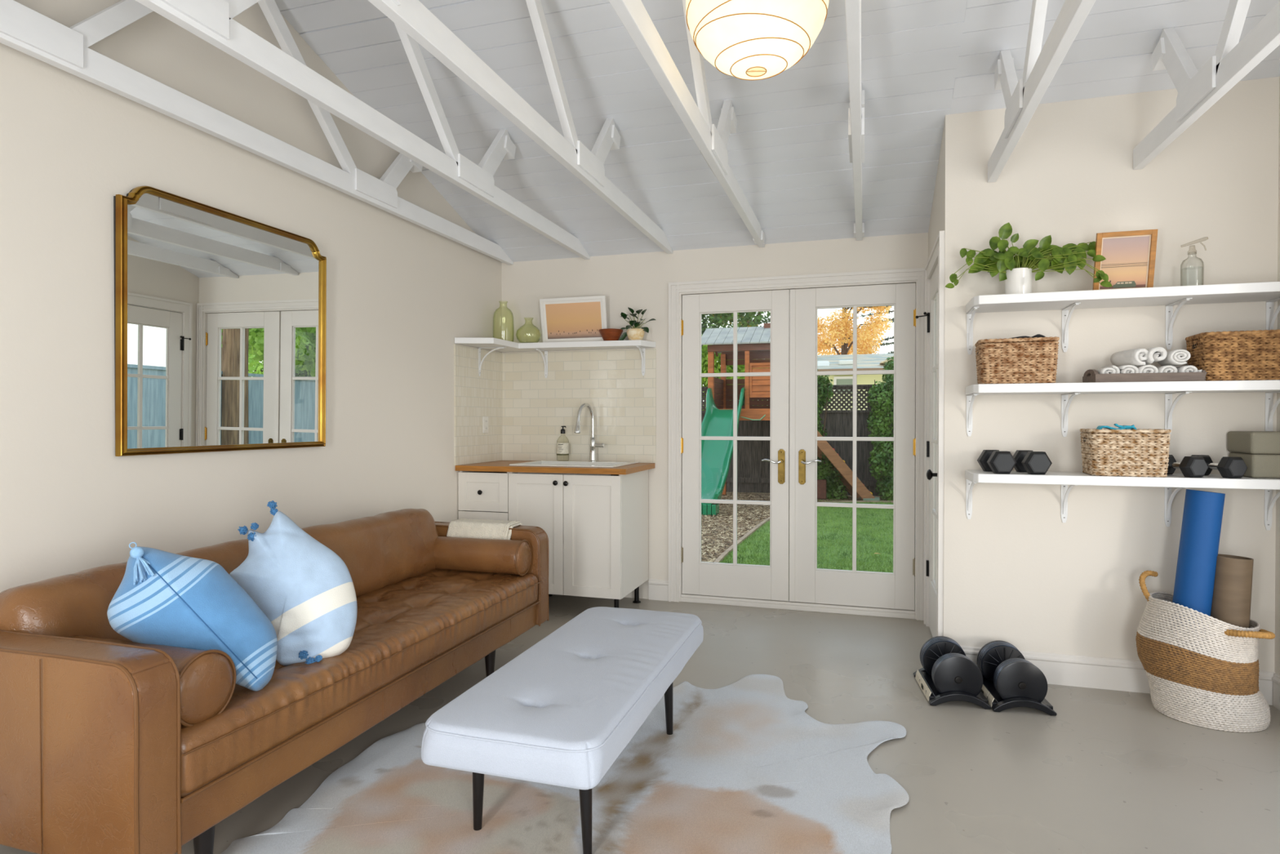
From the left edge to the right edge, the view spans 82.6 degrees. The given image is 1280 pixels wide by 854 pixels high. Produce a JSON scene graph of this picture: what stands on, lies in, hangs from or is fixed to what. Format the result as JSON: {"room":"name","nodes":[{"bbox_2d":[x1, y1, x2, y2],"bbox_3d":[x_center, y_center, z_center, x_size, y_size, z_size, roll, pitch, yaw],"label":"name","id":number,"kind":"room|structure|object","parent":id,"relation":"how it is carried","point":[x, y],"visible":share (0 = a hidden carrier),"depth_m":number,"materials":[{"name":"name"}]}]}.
{"room":"exercise studio","nodes":[
{"label":"exercise studio","id":0,"kind":"room"},
{"bbox_2d":[0,0,502,592],"bbox_3d":[-1.907,-0.357,2.636,0.120,3.247,5.920,0,1,17],"label":"wall","id":1,"kind":"structure","parent":0,"point":[400,292],"depth_m":2.84,"materials":[{"name":"beige paint"}]},
{"bbox_2d":[113,186,326,456],"bbox_3d":[-1.687,-0.393,3.057,0.049,0.985,1.026,0,1,17],"label":"wall mirror","id":2,"kind":"object","parent":1,"relation":"attached to","point":[220,316],"visible":1,"depth_m":2.94,"materials":[{"name":"gold metal"}]},
{"bbox_2d":[0,594,1279,853],"bbox_3d":[0.169,1.242,2.000,4.550,0.060,5.900,0,1,17],"label":"floor","id":3,"kind":"structure","parent":0,"point":[1111,772],"depth_m":2.71,"materials":[{"name":"paint"}]},
{"bbox_2d":[0,508,548,853],"bbox_3d":[-1.250,0.810,2.869,0.937,0.789,2.267,0,1,17],"label":"leather sofa","id":4,"kind":"object","parent":3,"relation":"on","point":[97,756],"visible":0.78,"depth_m":1.95,"materials":[{"name":"brown"}]},
{"bbox_2d":[0,538,248,641],"bbox_3d":[-1.556,0.599,2.419,0.255,0.359,1.002,0,1,17],"label":"cushion","id":5,"kind":"object","parent":4,"relation":"on","point":[77,603],"depth_m":2.05,"materials":[{"name":"brown leather"}]},
{"bbox_2d":[66,635,235,726],"bbox_3d":[-1.356,0.670,1.944,0.537,0.190,0.190,0,1,17],"label":"bolster pillow","id":6,"kind":"object","parent":4,"relation":"on","point":[207,678],"visible":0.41,"depth_m":1.86,"materials":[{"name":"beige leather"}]},
{"bbox_2d":[106,542,277,690],"bbox_3d":[-1.254,0.540,2.054,0.410,0.432,0.225,0,1,-13],"label":"pillow","id":7,"kind":"object","parent":4,"relation":"on","point":[162,597],"visible":0.97,"depth_m":1.98,"materials":[{"name":"fabric"}]},
{"bbox_2d":[229,500,357,666],"bbox_3d":[-1.141,0.510,2.398,0.382,0.516,0.243,0,1,-4],"label":"pillow","id":8,"kind":"object","parent":4,"relation":"on","point":[306,591],"visible":0.97,"depth_m":2.34,"materials":[{"name":"blue fabric"}]},
{"bbox_2d":[180,568,537,797],"bbox_3d":[-1.171,0.818,2.847,0.768,0.179,2.034,0,1,17],"label":"seat cushion","id":9,"kind":"object","parent":4,"relation":"on","point":[407,624],"depth_m":2.46,"materials":[{"name":"brown leather"}]},
{"bbox_2d":[301,508,438,597],"bbox_3d":[-1.264,0.592,3.370,0.256,0.358,0.994,0,1,17],"label":"cushion","id":10,"kind":"object","parent":4,"relation":"on","point":[384,552],"depth_m":3.34,"materials":[{"name":"brown leather"}]},
{"bbox_2d":[433,536,531,575],"bbox_3d":[-0.827,0.651,3.706,0.550,0.178,0.178,0,1,17],"label":"bolster pillow","id":11,"kind":"object","parent":4,"relation":"on","point":[456,553],"visible":0.86,"depth_m":3.63,"materials":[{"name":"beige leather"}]},
{"bbox_2d":[446,518,522,539],"bbox_3d":[-0.819,0.595,3.860,0.367,0.201,0.184,0,1,17],"label":"throw blanket","id":12,"kind":"object","parent":4,"relation":"on","point":[461,527],"visible":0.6,"depth_m":3.80,"materials":[{"name":"fabric"}]},
{"bbox_2d":[457,471,510,520],"bbox_3d":[-0.931,0.735,4.970,0.362,0.902,0.628,0,1,17],"label":"base cabinet","id":13,"kind":"object","parent":3,"relation":"on","point":[482,495],"visible":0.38,"depth_m":4.70,"materials":[{"name":"white paint"}]},
{"bbox_2d":[220,674,909,853],"bbox_3d":[-0.080,1.200,2.509,1.976,0.014,2.402,0,1,17],"label":"cowhide rug","id":14,"kind":"object","parent":3,"relation":"on","point":[743,767],"visible":0.87,"depth_m":2.37,"materials":[{"name":"fur"}]},
{"bbox_2d":[421,606,703,853],"bbox_3d":[-0.165,0.986,2.483,0.522,0.440,1.310,0,1,17],"label":"upholstered bench","id":15,"kind":"object","parent":14,"relation":"on","point":[561,712],"visible":1,"depth_m":2.08,"materials":[{"name":"grey fabric"}]},
{"bbox_2d":[508,469,648,607],"bbox_3d":[-0.396,0.736,4.805,0.755,0.902,0.628,0,1,17],"label":"base cabinet","id":16,"kind":"object","parent":3,"relation":"on","point":[596,526],"visible":0.66,"depth_m":4.52,"materials":[{"name":"white paint"}]},
{"bbox_2d":[455,460,654,474],"bbox_3d":[-0.548,0.266,4.856,1.166,0.035,0.638,0,1,17],"label":"countertop","id":17,"kind":"structure","parent":16,"relation":"on","point":[499,465],"depth_m":4.60,"materials":[{"name":"wood"}]},
{"bbox_2d":[509,460,638,475],"bbox_3d":[-0.428,0.321,4.850,0.716,0.164,0.520,0,1,17],"label":"sink","id":18,"kind":"object","parent":17,"relation":"in","point":[539,463],"visible":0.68,"depth_m":4.92,"materials":[{"name":"white ceramic"}]},
{"bbox_2d":[556,426,568,455],"bbox_3d":[-0.540,0.114,5.101,0.089,0.243,0.088,0,1,17],"label":"soap bottle","id":19,"kind":"object","parent":18,"relation":"on","point":[562,449],"visible":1,"depth_m":5.07,"materials":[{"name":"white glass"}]},
{"bbox_2d":[573,403,604,461],"bbox_3d":[-0.361,0.037,4.972,0.233,0.402,0.104,0,1,-34],"label":"kitchen faucet","id":20,"kind":"object","parent":18,"relation":"on","point":[593,445],"visible":1,"depth_m":5.00,"materials":[{"name":"silver metal"}]},
{"bbox_2d":[588,436,596,461],"bbox_3d":[-0.325,0.153,5.026,0.056,0.170,0.056,0,1,17],"label":"faucet","id":21,"kind":"object","parent":20,"relation":"on","point":[593,446],"depth_m":5.01,"materials":[{"name":"silver metal"}]},
{"bbox_2d":[913,635,991,709],"bbox_3d":[1.405,1.096,3.302,0.248,0.206,0.382,0,1,10],"label":"dumbbell","id":22,"kind":"object","parent":3,"relation":"on","point":[947,674],"visible":1,"depth_m":3.16,"materials":[{"name":"black plastic"}]},
{"bbox_2d":[977,640,1057,715],"bbox_3d":[1.645,1.096,3.234,0.248,0.206,0.382,0,1,10],"label":"dumbbell","id":23,"kind":"object","parent":3,"relation":"on","point":[1010,680],"visible":0.94,"depth_m":3.09,"materials":[{"name":"black plastic"}]},
{"bbox_2d":[1135,570,1275,732],"bbox_3d":[2.348,0.921,3.033,0.448,0.564,0.416,0,1,17],"label":"rope basket","id":24,"kind":"object","parent":3,"relation":"on","point":[1154,650],"visible":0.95,"depth_m":2.91,"materials":[{"name":"fabric"}]},
{"bbox_2d":[1163,488,1225,711],"bbox_3d":[2.328,0.729,3.071,0.234,0.931,0.136,0,1,3],"label":"yoga mat","id":25,"kind":"object","parent":24,"relation":"in","point":[1202,514],"visible":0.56,"depth_m":3.01,"materials":[{"name":"blue plastic"}]},
{"bbox_2d":[1204,553,1253,719],"bbox_3d":[2.438,0.863,3.015,0.178,0.658,0.140,0,1,-11],"label":"exercise mat","id":26,"kind":"object","parent":24,"relation":"in","point":[1233,584],"visible":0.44,"depth_m":2.96,"materials":[{"name":"brown plastic"}]},
{"bbox_2d":[502,232,928,599],"bbox_3d":[0.434,0.022,4.952,3.030,2.448,0.120,0,1,17],"label":"wall","id":27,"kind":"structure","parent":0,"point":[636,282],"depth_m":4.98,"materials":[{"name":"beige paint"}]},
{"bbox_2d":[454,337,655,377],"bbox_3d":[-0.546,-0.463,4.847,1.170,0.234,0.644,0,1,17],"label":"corner shelf","id":28,"kind":"object","parent":27,"relation":"attached to","point":[491,344],"visible":1,"depth_m":4.96,"materials":[{"name":"white paint"}]},
{"bbox_2d":[493,300,514,342],"bbox_3d":[-0.947,-0.727,5.048,0.148,0.286,0.145,0,1,17],"label":"glass bottle","id":29,"kind":"object","parent":28,"relation":"on","point":[500,300],"visible":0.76,"depth_m":5.04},
{"bbox_2d":[515,318,542,342],"bbox_3d":[-0.778,-0.673,5.090,0.180,0.177,0.180,0,1,17],"label":"glass vase","id":30,"kind":"object","parent":28,"relation":"on","point":[532,318],"visible":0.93,"depth_m":5.09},
{"bbox_2d":[539,295,607,342],"bbox_3d":[-0.461,-0.738,5.053,0.485,0.317,0.073,0,1,17],"label":"picture","id":31,"kind":"object","parent":28,"relation":"on","point":[569,319],"visible":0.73,"depth_m":5.05,"materials":[{"name":"white"}]},
{"bbox_2d":[545,301,601,338],"bbox_3d":[-0.461,-0.738,5.054,0.409,0.238,0.042,0,1,17],"label":"art print","id":32,"kind":"object","parent":31,"relation":"attached to","point":[563,319],"depth_m":5.05,"materials":[{"name":"orange"}]},
{"bbox_2d":[598,328,622,340],"bbox_3d":[-0.198,-0.621,4.951,0.168,0.076,0.168,0,1,17],"label":"wooden bowl","id":33,"kind":"object","parent":28,"relation":"on","point":[608,334],"visible":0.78,"depth_m":4.90,"materials":[{"name":"red wood"}]},
{"bbox_2d":[619,306,655,340],"bbox_3d":[-0.011,-0.686,4.888,0.276,0.228,0.156,0,1,17],"label":"potted plant","id":34,"kind":"object","parent":28,"relation":"on","point":[635,333],"visible":0.94,"depth_m":4.87,"materials":[{"name":"green plant"}]},
{"bbox_2d":[453,344,656,465],"bbox_3d":[-0.547,-0.144,4.850,1.174,0.783,0.650,0,1,17],"label":"backsplash","id":35,"kind":"structure","parent":27,"relation":"attached to","point":[526,411],"depth_m":5.12,"materials":[{"name":"tile"}]},
{"bbox_2d":[482,416,488,433],"bbox_3d":[-1.076,-0.015,5.078,0.008,0.116,0.076,0,1,17],"label":"wall outlet","id":36,"kind":"object","parent":35,"relation":"attached to","point":[485,419],"visible":1,"depth_m":5.07,"materials":[{"name":"white plastic"}]},
{"bbox_2d":[648,578,668,600],"bbox_3d":[0.129,1.115,4.984,0.143,0.142,0.019,0,1,17],"label":"baseboard","id":37,"kind":"structure","parent":27,"relation":"attached to","point":[658,588],"depth_m":4.98,"materials":[{"name":"white paint"}]},
{"bbox_2d":[680,289,790,600],"bbox_3d":[0.618,0.121,4.842,0.733,2.033,0.099,0,1,17],"label":"door","id":38,"kind":"structure","parent":27,"relation":"in","point":[735,580],"depth_m":4.85,"materials":[{"name":"white paint"}]},
{"bbox_2d":[668,267,924,620],"bbox_3d":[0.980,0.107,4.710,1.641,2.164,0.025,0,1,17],"label":"trim","id":39,"kind":"structure","parent":27,"relation":"attached to","point":[906,274],"depth_m":4.76,"materials":[{"name":"white paint"}]},
{"bbox_2d":[680,593,915,618],"bbox_3d":[1.005,1.164,4.773,1.492,0.046,0.106,0,1,17],"label":"trim","id":40,"kind":"structure","parent":27,"relation":"attached to","point":[776,604],"depth_m":4.71,"materials":[{"name":"white paint"}]},
{"bbox_2d":[789,283,915,609],"bbox_3d":[1.345,0.123,4.618,0.780,2.033,0.099,0,1,17],"label":"door","id":41,"kind":"structure","parent":27,"relation":"in","point":[808,583],"depth_m":4.63,"materials":[{"name":"white paint"}]},
{"bbox_2d":[274,0,1279,262],"bbox_3d":[0.169,-1.427,1.960,4.440,1.174,5.870,0,1,17],"label":"ceiling","id":42,"kind":"structure","parent":0,"point":[923,62],"depth_m":3.56,"materials":[{"name":"white paint"}]},
{"bbox_2d":[0,0,513,265],"bbox_3d":[-1.644,-1.556,3.009,0.062,0.794,4.787,0,1,17],"label":"roof truss","id":43,"kind":"object","parent":42,"relation":"attached to","point":[24,29],"visible":0.84,"depth_m":2.84,"materials":[{"name":"white paint"}]},
{"bbox_2d":[134,0,590,259],"bbox_3d":[-1.073,-1.554,2.833,0.062,0.794,4.787,0,1,17],"label":"roof truss","id":44,"kind":"object","parent":42,"relation":"attached to","point":[212,21],"visible":1,"depth_m":2.87,"materials":[{"name":"white paint"}]},
{"bbox_2d":[368,0,672,253],"bbox_3d":[-0.500,-1.553,2.656,0.062,0.794,4.787,0,1,17],"label":"roof truss","id":45,"kind":"object","parent":42,"relation":"attached to","point":[411,16],"visible":1,"depth_m":2.93,"materials":[{"name":"white paint"}]},
{"bbox_2d":[608,0,764,247],"bbox_3d":[0.092,-1.551,2.473,0.062,0.794,4.787,0,1,17],"label":"roof truss","id":46,"kind":"object","parent":42,"relation":"attached to","point":[712,142],"visible":0.98,"depth_m":2.88,"materials":[{"name":"white paint"}]},
{"bbox_2d":[685,0,829,80],"bbox_3d":[0.382,-1.563,2.380,0.464,0.804,0.468,0,1,-10],"label":"paper lantern","id":47,"kind":"object","parent":42,"relation":"hanging from","point":[750,40],"visible":1,"depth_m":2.28,"materials":[{"name":"white paper"}]},
{"bbox_2d":[844,0,864,240],"bbox_3d":[0.675,-1.549,2.293,0.062,0.794,4.787,0,1,17],"label":"roof truss","id":48,"kind":"object","parent":42,"relation":"attached to","point":[852,7],"visible":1,"depth_m":2.69,"materials":[{"name":"white paint"}]},
{"bbox_2d":[987,0,1096,182],"bbox_3d":[1.113,-1.543,1.643,0.062,0.792,3.802,0,1,17],"label":"roof truss","id":49,"kind":"object","parent":42,"relation":"attached to","point":[1022,98],"visible":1,"depth_m":2.58,"materials":[{"name":"white paint"}]},
{"bbox_2d":[1133,0,1279,169],"bbox_3d":[1.686,-1.541,1.466,0.062,0.792,3.802,0,1,17],"label":"roof truss","id":50,"kind":"object","parent":42,"relation":"attached to","point":[1198,91],"visible":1,"depth_m":2.58,"materials":[{"name":"white paint"}]},
{"bbox_2d":[928,112,968,645],"bbox_3d":[1.671,-0.130,3.991,0.100,2.769,0.985,0,1,17],"label":"wall","id":51,"kind":"structure","parent":0,"point":[948,214],"depth_m":3.52,"materials":[{"name":"beige paint"}]},
{"bbox_2d":[915,264,937,637],"bbox_3d":[1.601,0.158,4.013,0.117,2.049,0.720,0,1,17],"label":"door","id":52,"kind":"structure","parent":51,"relation":"in","point":[932,317],"depth_m":4.21,"materials":[{"name":"white paint"}]},
{"bbox_2d":[924,230,944,635],"bbox_3d":[1.601,0.119,3.975,0.025,2.152,0.895,0,1,17],"label":"trim","id":53,"kind":"structure","parent":51,"relation":"attached to","point":[937,254],"depth_m":3.56,"materials":[{"name":"white paint"}]},
{"bbox_2d":[965,76,1279,671],"bbox_3d":[2.224,-0.124,3.358,1.330,2.769,0.100,0,1,17],"label":"wall","id":54,"kind":"structure","parent":0,"point":[1036,580],"depth_m":3.33,"materials":[{"name":"beige paint"}]},
{"bbox_2d":[960,644,1275,705],"bbox_3d":[2.118,1.129,3.339,1.315,0.142,0.019,0,1,17],"label":"baseboard","id":55,"kind":"structure","parent":54,"relation":"attached to","point":[1066,669],"depth_m":3.34,"materials":[{"name":"white paint"}]},
{"bbox_2d":[964,469,1279,529],"bbox_3d":[2.115,0.328,3.194,1.234,0.238,0.282,0,1,17],"label":"wall shelf","id":56,"kind":"object","parent":54,"relation":"attached to","point":[1180,481],"visible":1,"depth_m":3.14,"materials":[{"name":"white paint"}]},
{"bbox_2d":[977,449,1016,473],"bbox_3d":[1.624,0.157,3.318,0.114,0.100,0.207,0,1,8],"label":"dumbbell","id":57,"kind":"object","parent":56,"relation":"on","point":[996,461],"visible":1,"depth_m":3.23,"materials":[{"name":"black rubber"}]},
{"bbox_2d":[1013,449,1052,474],"bbox_3d":[1.758,0.157,3.277,0.114,0.100,0.207,0,1,8],"label":"dumbbell","id":58,"kind":"object","parent":56,"relation":"on","point":[1032,462],"visible":0.98,"depth_m":3.18,"materials":[{"name":"black rubber"}]},
{"bbox_2d":[1080,428,1171,477],"bbox_3d":[2.106,0.109,3.169,0.306,0.202,0.222,0,1,20],"label":"wicker basket","id":59,"kind":"object","parent":56,"relation":"on","point":[1139,452],"visible":0.99,"depth_m":3.08,"materials":[{"name":"brown"}]},
{"bbox_2d":[1096,423,1136,429],"bbox_3d":[2.067,0.039,3.185,0.156,0.110,0.136,0,1,17],"label":"cloth","id":60,"kind":"object","parent":59,"relation":"in","point":[1100,427],"visible":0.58,"depth_m":3.12,"materials":[{"name":"teal fabric"}]},
{"bbox_2d":[1166,454,1208,477],"bbox_3d":[2.304,0.165,3.116,0.099,0.087,0.222,0,1,-3],"label":"dumbbell","id":61,"kind":"object","parent":56,"relation":"on","point":[1189,466],"visible":0.7,"depth_m":3.02,"materials":[{"name":"black rubber"}]},
{"bbox_2d":[1191,454,1247,478],"bbox_3d":[2.433,0.166,3.076,0.099,0.087,0.222,0,1,-3],"label":"dumbbell","id":62,"kind":"object","parent":56,"relation":"on","point":[1228,467],"visible":0.63,"depth_m":2.98,"materials":[{"name":"black rubber"}]},
{"bbox_2d":[1226,431,1279,478],"bbox_3d":[2.625,0.114,3.063,0.180,0.190,0.222,0,1,17],"label":"storage box","id":63,"kind":"object","parent":56,"relation":"on","point":[1260,451],"visible":0.89,"depth_m":2.98,"materials":[{"name":"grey fabric"}]},
{"bbox_2d":[965,281,1279,354],"bbox_3d":[2.115,-0.465,3.187,1.234,0.238,0.282,0,1,17],"label":"wall shelf","id":64,"kind":"object","parent":54,"relation":"attached to","point":[1268,291],"visible":0.91,"depth_m":3.15,"materials":[{"name":"white paint"}]},
{"bbox_2d":[945,222,1112,293],"bbox_3d":[1.737,-0.761,3.290,0.651,0.350,0.222,0,1,26],"label":"trailing plant","id":65,"kind":"object","parent":64,"relation":"on","point":[1014,270],"visible":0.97,"depth_m":3.28,"materials":[{"name":"green plant"}]},
{"bbox_2d":[1092,229,1157,289],"bbox_3d":[2.107,-0.713,3.167,0.226,0.266,0.074,0,1,17],"label":"picture","id":66,"kind":"object","parent":64,"relation":"on","point":[1130,256],"visible":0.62,"depth_m":3.16,"materials":[{"name":"brown wood"}]},
{"bbox_2d":[1099,235,1149,288],"bbox_3d":[2.107,-0.713,3.167,0.175,0.211,0.045,0,1,17],"label":"art print","id":67,"kind":"object","parent":66,"relation":"attached to","point":[1126,264],"depth_m":3.16,"materials":[{"name":"orange"}]},
{"bbox_2d":[1181,239,1204,284],"bbox_3d":[2.378,-0.699,3.130,0.082,0.230,0.088,0,1,-34],"label":"spray bottle","id":68,"kind":"object","parent":64,"relation":"on","point":[1197,239],"visible":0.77,"depth_m":3.12,"materials":[{"name":"clear glass"}]},
{"bbox_2d":[965,379,1279,436],"bbox_3d":[2.115,-0.071,3.191,1.234,0.238,0.282,0,1,17],"label":"wall shelf","id":69,"kind":"object","parent":54,"relation":"attached to","point":[1168,388],"visible":0.88,"depth_m":3.13,"materials":[{"name":"white paint"}]},
{"bbox_2d":[974,336,1059,383],"bbox_3d":[1.701,-0.291,3.298,0.323,0.202,0.242,0,1,20],"label":"wicker basket","id":70,"kind":"object","parent":69,"relation":"on","point":[1029,360],"visible":0.95,"depth_m":3.19,"materials":[{"name":"brown"}]},
{"bbox_2d":[1012,333,1045,338],"bbox_3d":[1.703,-0.350,3.301,0.249,0.122,0.171,0,1,17],"label":"folded cloth","id":71,"kind":"object","parent":70,"relation":"in","point":[1037,335],"visible":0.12,"depth_m":3.21,"materials":[{"name":"black fabric"}]},
{"bbox_2d":[1082,368,1206,382],"bbox_3d":[2.171,-0.222,3.148,0.404,0.062,0.194,0,1,17],"label":"wooden tray","id":72,"kind":"object","parent":69,"relation":"on","point":[1090,375],"visible":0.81,"depth_m":3.07,"materials":[{"name":"grey wood"}]},
{"bbox_2d":[1096,364,1119,373],"bbox_3d":[2.039,-0.236,3.193,0.075,0.064,0.165,0,1,17],"label":"rolled towel","id":73,"kind":"object","parent":72,"relation":"on","point":[1111,369],"visible":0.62,"depth_m":3.12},
{"bbox_2d":[1117,364,1138,373],"bbox_3d":[2.107,-0.237,3.173,0.073,0.059,0.165,0,1,17],"label":"rolled towel","id":74,"kind":"object","parent":72,"relation":"on","point":[1126,368],"visible":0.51,"depth_m":3.10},
{"bbox_2d":[1110,348,1148,366],"bbox_3d":[2.127,-0.298,3.164,0.066,0.075,0.165,0,1,2],"label":"rolled towel","id":75,"kind":"object","parent":74,"relation":"on","point":[1135,357],"visible":0.96,"depth_m":3.12,"materials":[{"name":"fabric"}]},
{"bbox_2d":[1136,364,1158,373],"bbox_3d":[2.171,-0.237,3.152,0.077,0.057,0.165,0,1,17],"label":"rolled towel","id":76,"kind":"object","parent":72,"relation":"on","point":[1146,368],"visible":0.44,"depth_m":3.08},
{"bbox_2d":[1142,346,1167,364],"bbox_3d":[2.203,-0.304,3.142,0.074,0.073,0.165,0,1,17],"label":"rolled towel","id":77,"kind":"object","parent":76,"relation":"on","point":[1157,353],"visible":0.73,"depth_m":3.07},
{"bbox_2d":[1156,365,1177,373],"bbox_3d":[2.241,-0.231,3.131,0.069,0.060,0.165,0,1,17],"label":"rolled towel","id":78,"kind":"object","parent":72,"relation":"on","point":[1163,369],"visible":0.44,"depth_m":3.06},
{"bbox_2d":[1176,365,1202,372],"bbox_3d":[2.319,-0.230,3.107,0.080,0.057,0.165,0,1,17],"label":"rolled towel","id":79,"kind":"object","parent":72,"relation":"on","point":[1184,368],"visible":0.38,"depth_m":3.03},
{"bbox_2d":[1157,349,1190,366],"bbox_3d":[2.284,-0.294,3.118,0.079,0.066,0.165,0,1,20],"label":"rolled towel","id":80,"kind":"object","parent":79,"relation":"on","point":[1174,357],"visible":0.9,"depth_m":3.05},
{"bbox_2d":[1185,328,1279,381],"bbox_3d":[2.530,-0.290,3.042,0.369,0.204,0.247,0,1,20],"label":"wicker basket","id":81,"kind":"object","parent":69,"relation":"on","point":[1241,355],"visible":0.87,"depth_m":2.96,"materials":[{"name":"brown"}]},
{"bbox_2d":[1274,75,1279,674],"bbox_3d":[2.097,-0.336,0.823,0.120,3.237,4.815,0,1,17],"label":"wall","id":82,"kind":"structure","parent":0,"point":[1277,651],"depth_m":3.13,"materials":[{"name":"beige paint"}]},
{"bbox_2d":[1271,672,1279,710],"bbox_3d":[2.617,1.134,2.758,0.019,0.142,0.795,0,1,17],"label":"baseboard","id":83,"kind":"structure","parent":82,"relation":"attached to","point":[1276,678],"depth_m":3.11,"materials":[{"name":"white paint"}]},
{"label":"outside","id":84,"kind":"structure","parent":0,"visible":0},
{"bbox_2d":[858,305,893,353],"bbox_3d":[9.376,-2.946,25.372,3.360,8.102,2.858,0,1,-28],"label":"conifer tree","id":85,"kind":"object","parent":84,"point":[889,311],"visible":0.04,"depth_m":25.59,"materials":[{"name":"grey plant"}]},
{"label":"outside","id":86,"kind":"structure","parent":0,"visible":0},
{"bbox_2d":[701,311,770,360],"bbox_3d":[1.361,-2.284,19.724,5.239,6.876,3.907,0,1,9],"label":"tree","id":87,"kind":"object","parent":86,"point":[717,321],"visible":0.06,"depth_m":19.03,"materials":[{"name":"green plant"}]},
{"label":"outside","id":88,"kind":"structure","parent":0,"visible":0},
{"bbox_2d":[710,313,761,371],"bbox_3d":[3.154,-2.348,20.885,3.722,6.982,2.474,0,1,17],"label":"tree","id":89,"kind":"object","parent":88,"point":[748,326],"visible":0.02,"depth_m":20.63,"materials":[{"name":"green plant"}]},
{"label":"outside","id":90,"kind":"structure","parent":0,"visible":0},
{"bbox_2d":[817,306,893,355],"bbox_3d":[6.889,-2.996,24.108,2.658,8.221,2.763,0,1,-31],"label":"tree","id":91,"kind":"object","parent":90,"point":[840,329],"visible":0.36,"depth_m":23.49,"materials":[{"name":"yellow plant"}]},
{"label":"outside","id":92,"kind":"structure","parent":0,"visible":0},
{"bbox_2d":[701,334,768,410],"bbox_3d":[1.456,-0.419,14.810,4.760,2.986,1.106,0,1,20],"label":"hedge","id":93,"kind":"object","parent":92,"point":[704,348],"visible":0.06,"depth_m":14.54,"materials":[{"name":"green plant"}]},
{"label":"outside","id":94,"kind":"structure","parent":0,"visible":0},
{"bbox_2d":[817,353,893,409],"bbox_3d":[9.468,-0.430,19.236,9.650,3.176,6.450,0,1,17],"label":"neighbouring house","id":95,"kind":"structure","parent":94,"point":[864,362],"depth_m":17.80,"materials":[{"name":"beige"}]},
{"bbox_2d":[839,360,853,364],"bbox_3d":[5.230,-1.614,18.361,0.400,0.120,0.400,0,1,17],"label":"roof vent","id":96,"kind":"object","parent":95,"relation":"attached to","point":[842,362],"depth_m":18.18,"materials":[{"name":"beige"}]},
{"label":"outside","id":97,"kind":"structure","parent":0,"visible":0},
{"bbox_2d":[701,491,893,562],"bbox_3d":[3.256,1.287,8.870,17.000,0.048,8.950,0,1,17],"label":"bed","id":98,"kind":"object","parent":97,"point":[850,497],"visible":0.02,"depth_m":9.93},
{"bbox_2d":[701,386,745,515],"bbox_3d":[1.143,0.298,11.134,0.631,1.886,1.822,0,1,20],"label":"slide","id":99,"kind":"object","parent":98,"relation":"on","point":[716,455],"visible":0.57,"depth_m":11.18,"materials":[{"name":"plastic"}]},
{"bbox_2d":[701,493,769,562],"bbox_3d":[0.953,1.240,9.972,1.809,0.034,6.660,0,1,17],"label":"chips","id":100,"kind":"object","parent":98,"relation":"on","point":[713,558],"visible":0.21,"depth_m":9.26,"materials":[{"name":"gravel"}]},
{"bbox_2d":[701,323,770,494],"bbox_3d":[2.003,-0.260,12.357,1.780,2.960,1.520,0,1,17],"label":"playhouse","id":101,"kind":"object","parent":98,"relation":"on","point":[753,343],"visible":0.5,"depth_m":11.99,"materials":[{"name":"red wood"}]},
{"bbox_2d":[701,384,893,496],"bbox_3d":[4.428,0.236,12.733,14.045,1.961,0.180,0,1,17],"label":"wooden fence","id":102,"kind":"object","parent":98,"relation":"on","point":[753,473],"visible":0.07,"depth_m":13.03,"materials":[{"name":"wood"}]},
{"bbox_2d":[817,479,826,498],"bbox_3d":[3.024,1.058,12.525,0.360,0.320,0.300,0,1,17],"label":"brick planter","id":103,"kind":"object","parent":98,"relation":"on","point":[821,483],"visible":0.26,"depth_m":12.35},
{"bbox_2d":[817,368,833,490],"bbox_3d":[3.071,0.057,12.771,0.648,2.490,0.649,0,1,17],"label":"leafy shrub","id":104,"kind":"object","parent":98,"relation":"on","point":[823,395],"visible":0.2,"depth_m":12.68,"materials":[{"name":"green plant"}]},
{"bbox_2d":[817,451,848,499],"bbox_3d":[3.251,0.848,12.571,0.705,1.020,0.398,0,1,17],"label":"leafy shrub","id":105,"kind":"object","parent":98,"relation":"on","point":[825,470],"visible":0.68,"depth_m":12.46,"materials":[{"name":"green plant"}]},
{"bbox_2d":[817,430,879,501],"bbox_3d":[3.265,0.517,12.242,1.456,1.514,0.833,0,1,-1],"label":"ramp","id":106,"kind":"object","parent":98,"relation":"on","point":[841,466],"visible":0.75,"depth_m":11.97,"materials":[{"name":"brown wood"}]},
{"bbox_2d":[866,356,893,500],"bbox_3d":[4.184,0.061,12.301,0.701,2.547,0.545,0,1,21],"label":"leafy shrub","id":107,"kind":"object","parent":98,"relation":"on","point":[882,397],"visible":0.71,"depth_m":12.20,"materials":[{"name":"green plant"}]},
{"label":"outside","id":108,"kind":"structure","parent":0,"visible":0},
{"bbox_2d":[720,502,893,572],"bbox_3d":[6.245,1.291,7.219,10.314,0.050,7.556,0,1,17],"label":"lawn","id":109,"kind":"structure","parent":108,"point":[843,549],"depth_m":8.10,"materials":[{"name":"green plant"}]},
{"bbox_2d":[713,500,893,562],"bbox_3d":[2.587,1.252,9.213,8.822,0.052,3.268,0,1,-42],"label":"edging","id":110,"kind":"object","parent":109,"relation":"on","point":[751,531],"visible":0.21,"depth_m":8.49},
{"bbox_2d":[720,499,893,572],"bbox_3d":[2.656,1.229,8.917,2.519,0.047,6.267,0,1,17],"label":"grass blades","id":111,"kind":"object","parent":109,"relation":"on","point":[862,516],"visible":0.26,"depth_m":7.82,"materials":[{"name":"plant"}]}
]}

